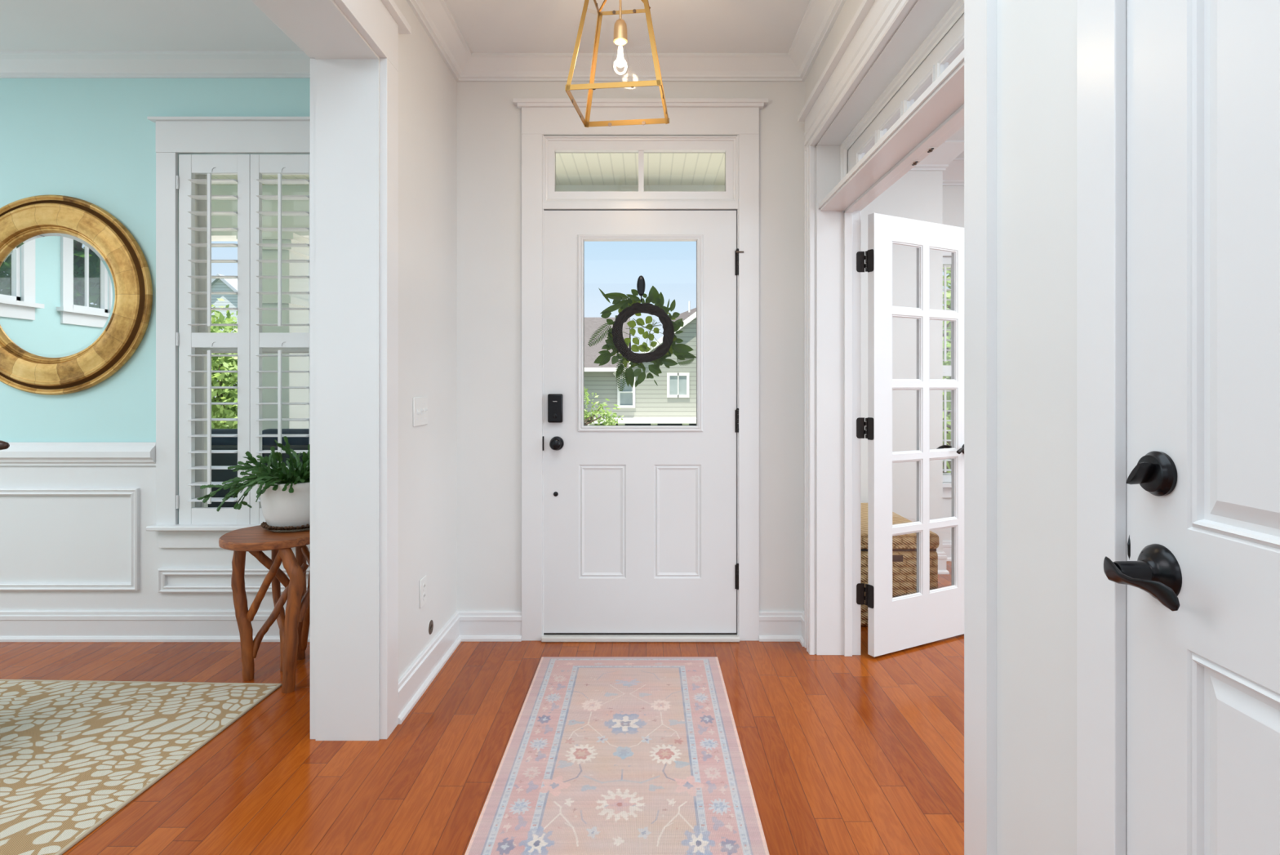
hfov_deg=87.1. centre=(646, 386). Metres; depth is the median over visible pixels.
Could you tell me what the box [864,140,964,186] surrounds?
trim
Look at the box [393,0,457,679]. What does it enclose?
wall
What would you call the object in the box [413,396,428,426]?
light switch
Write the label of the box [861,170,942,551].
wall
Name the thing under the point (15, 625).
baseboard
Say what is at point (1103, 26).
trim
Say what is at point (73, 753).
area rug
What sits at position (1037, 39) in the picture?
wall
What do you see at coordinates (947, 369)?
plantation shutter
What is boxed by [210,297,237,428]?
tree
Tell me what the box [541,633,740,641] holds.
threshold
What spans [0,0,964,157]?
ceiling
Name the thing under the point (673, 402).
house
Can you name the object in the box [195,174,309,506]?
window
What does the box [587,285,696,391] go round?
wreath
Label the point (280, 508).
pot
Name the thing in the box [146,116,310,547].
trim
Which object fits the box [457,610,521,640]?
baseboard
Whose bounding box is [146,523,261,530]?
window sill
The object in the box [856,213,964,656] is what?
door
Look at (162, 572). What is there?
trim
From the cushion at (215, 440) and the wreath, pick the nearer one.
the wreath
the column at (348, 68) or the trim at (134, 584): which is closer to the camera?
the column at (348, 68)
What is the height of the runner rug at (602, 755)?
0.006 m
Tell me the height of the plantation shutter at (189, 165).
1.784 m
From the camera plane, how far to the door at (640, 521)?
3.25 m
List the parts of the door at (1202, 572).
lever handle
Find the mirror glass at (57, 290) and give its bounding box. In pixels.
[0,232,115,357]
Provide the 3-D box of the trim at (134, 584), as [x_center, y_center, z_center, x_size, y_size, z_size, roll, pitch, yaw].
[-3.201,0.733,3.243,1.499,0.490,0.022,0,0,0]
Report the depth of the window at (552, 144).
3.26 m
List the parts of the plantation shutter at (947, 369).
tilt rod, tilt rod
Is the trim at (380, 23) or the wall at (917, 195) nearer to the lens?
the trim at (380, 23)
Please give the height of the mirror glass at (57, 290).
0.604 m
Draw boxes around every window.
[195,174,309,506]
[543,136,737,202]
[840,0,964,181]
[942,264,951,474]
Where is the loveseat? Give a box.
[208,428,309,506]
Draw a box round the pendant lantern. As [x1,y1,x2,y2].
[564,0,669,127]
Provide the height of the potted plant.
0.396 m
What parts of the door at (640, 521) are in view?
knob, lite frame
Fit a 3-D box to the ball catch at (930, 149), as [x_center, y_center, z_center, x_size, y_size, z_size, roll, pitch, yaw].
[0.955,-0.797,2.271,0.030,0.009,0.044,0,0,0]
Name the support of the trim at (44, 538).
attached to the wall at (489, 122)
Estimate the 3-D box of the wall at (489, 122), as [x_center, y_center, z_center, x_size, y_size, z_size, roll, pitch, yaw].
[-2.147,-0.175,3.360,6.107,2.790,0.200,0,0,0]
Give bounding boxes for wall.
[0,78,804,610]
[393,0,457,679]
[804,0,1076,854]
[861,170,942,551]
[942,186,964,540]
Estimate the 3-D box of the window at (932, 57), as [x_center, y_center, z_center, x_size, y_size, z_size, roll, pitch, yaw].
[0.907,-0.966,2.320,0.055,0.266,1.490,0,0,0]
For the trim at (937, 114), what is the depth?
2.21 m
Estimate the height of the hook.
0.100 m
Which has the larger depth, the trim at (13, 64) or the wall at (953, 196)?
the wall at (953, 196)
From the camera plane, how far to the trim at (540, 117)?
3.24 m
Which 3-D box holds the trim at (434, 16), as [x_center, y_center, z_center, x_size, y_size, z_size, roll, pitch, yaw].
[-0.079,-1.524,1.030,1.682,0.092,4.460,0,0,0]
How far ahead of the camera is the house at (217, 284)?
46.00 m
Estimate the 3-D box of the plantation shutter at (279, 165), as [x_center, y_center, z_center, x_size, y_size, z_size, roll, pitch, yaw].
[-1.741,-0.230,3.252,0.344,1.784,0.101,0,0,0]
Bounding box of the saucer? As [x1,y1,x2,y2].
[261,521,310,529]
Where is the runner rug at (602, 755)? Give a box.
[464,656,769,854]
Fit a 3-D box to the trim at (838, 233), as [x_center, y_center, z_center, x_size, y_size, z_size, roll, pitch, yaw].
[0.875,0.058,2.320,0.201,2.325,1.510,0,0,0]
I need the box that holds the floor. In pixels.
[0,560,964,854]
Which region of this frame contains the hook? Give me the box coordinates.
[636,275,645,296]
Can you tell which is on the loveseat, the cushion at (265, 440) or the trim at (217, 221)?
the cushion at (265, 440)
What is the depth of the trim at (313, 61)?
2.33 m
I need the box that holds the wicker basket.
[861,502,939,625]
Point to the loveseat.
(217, 442)
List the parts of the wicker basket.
trunk lid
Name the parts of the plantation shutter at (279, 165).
tilt rod, tilt rod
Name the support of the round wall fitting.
attached to the wall at (428, 89)
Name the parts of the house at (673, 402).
pane, pane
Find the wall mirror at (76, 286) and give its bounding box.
[0,195,152,395]
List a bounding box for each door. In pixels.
[542,210,743,634]
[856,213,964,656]
[1103,0,1279,854]
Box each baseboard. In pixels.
[0,609,310,641]
[398,610,461,724]
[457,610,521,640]
[759,610,803,640]
[799,610,804,646]
[937,540,951,573]
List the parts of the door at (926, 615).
lever handle, lever handle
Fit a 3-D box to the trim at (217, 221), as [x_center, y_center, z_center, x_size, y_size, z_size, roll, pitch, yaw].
[-2.622,-1.339,5.200,6.757,0.382,0.200,0,0,0]
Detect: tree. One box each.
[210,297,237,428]
[584,387,623,425]
[942,267,951,472]
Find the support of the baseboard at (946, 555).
attached to the wall at (953, 196)
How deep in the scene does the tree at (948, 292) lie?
8.37 m
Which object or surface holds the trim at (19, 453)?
attached to the wall at (489, 122)
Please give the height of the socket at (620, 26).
0.077 m
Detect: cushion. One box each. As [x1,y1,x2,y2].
[211,428,237,444]
[262,428,309,444]
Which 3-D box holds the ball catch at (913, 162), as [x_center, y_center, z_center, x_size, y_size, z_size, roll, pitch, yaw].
[0.955,-0.797,2.404,0.030,0.009,0.044,0,0,0]
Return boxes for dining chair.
[0,440,9,449]
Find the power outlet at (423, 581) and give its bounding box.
[419,574,426,608]
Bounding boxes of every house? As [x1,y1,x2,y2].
[211,273,237,397]
[584,301,696,425]
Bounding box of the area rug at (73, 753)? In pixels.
[0,679,281,854]
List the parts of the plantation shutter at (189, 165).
tilt rod, tilt rod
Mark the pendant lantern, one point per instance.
(620, 26)
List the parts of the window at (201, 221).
frame, sash, sash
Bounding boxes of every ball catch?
[909,160,920,165]
[923,146,937,152]
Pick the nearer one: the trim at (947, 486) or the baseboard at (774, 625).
the baseboard at (774, 625)
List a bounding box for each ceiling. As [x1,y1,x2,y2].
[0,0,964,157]
[211,152,724,185]
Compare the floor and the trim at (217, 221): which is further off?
the trim at (217, 221)
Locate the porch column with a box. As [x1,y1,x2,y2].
[236,232,309,430]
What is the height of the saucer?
0.032 m
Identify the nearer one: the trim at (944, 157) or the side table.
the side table
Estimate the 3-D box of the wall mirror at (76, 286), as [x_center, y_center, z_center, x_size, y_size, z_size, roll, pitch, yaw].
[-2.865,-0.444,3.235,0.964,0.964,0.050,0,0,0]
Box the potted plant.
[196,435,310,529]
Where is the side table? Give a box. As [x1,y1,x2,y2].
[218,524,310,693]
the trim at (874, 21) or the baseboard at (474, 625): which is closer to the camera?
the trim at (874, 21)
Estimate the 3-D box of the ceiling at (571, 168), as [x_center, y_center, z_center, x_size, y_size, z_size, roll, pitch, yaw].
[-2.622,-1.555,4.430,6.757,0.050,1.940,0,0,0]
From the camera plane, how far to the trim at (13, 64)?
3.20 m
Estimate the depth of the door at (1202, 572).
0.92 m
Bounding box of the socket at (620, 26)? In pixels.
[613,18,627,45]
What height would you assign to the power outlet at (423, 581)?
0.115 m
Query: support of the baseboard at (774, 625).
attached to the wall at (489, 122)
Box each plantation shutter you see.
[176,154,249,524]
[249,154,310,524]
[942,257,951,481]
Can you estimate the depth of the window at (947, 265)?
4.88 m
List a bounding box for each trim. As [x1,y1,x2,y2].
[0,51,310,78]
[0,441,155,465]
[0,465,310,609]
[0,488,139,590]
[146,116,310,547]
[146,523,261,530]
[157,567,310,592]
[211,185,724,241]
[250,0,315,738]
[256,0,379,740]
[333,0,411,738]
[406,0,846,81]
[512,98,768,640]
[798,0,996,854]
[816,0,956,656]
[818,49,964,213]
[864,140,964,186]
[942,251,951,497]
[1076,0,1129,854]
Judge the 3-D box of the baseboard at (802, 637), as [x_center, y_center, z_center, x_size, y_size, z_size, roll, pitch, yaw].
[0.747,1.151,3.212,0.030,0.137,0.095,0,0,0]
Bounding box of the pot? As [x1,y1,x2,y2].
[257,482,310,529]
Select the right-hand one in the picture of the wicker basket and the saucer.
the wicker basket
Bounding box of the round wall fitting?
[427,618,433,635]
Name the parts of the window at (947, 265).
sash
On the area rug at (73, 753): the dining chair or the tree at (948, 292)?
the dining chair
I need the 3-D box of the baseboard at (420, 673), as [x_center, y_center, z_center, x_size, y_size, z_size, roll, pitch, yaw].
[-0.905,1.151,2.849,0.030,0.137,0.823,0,0,0]

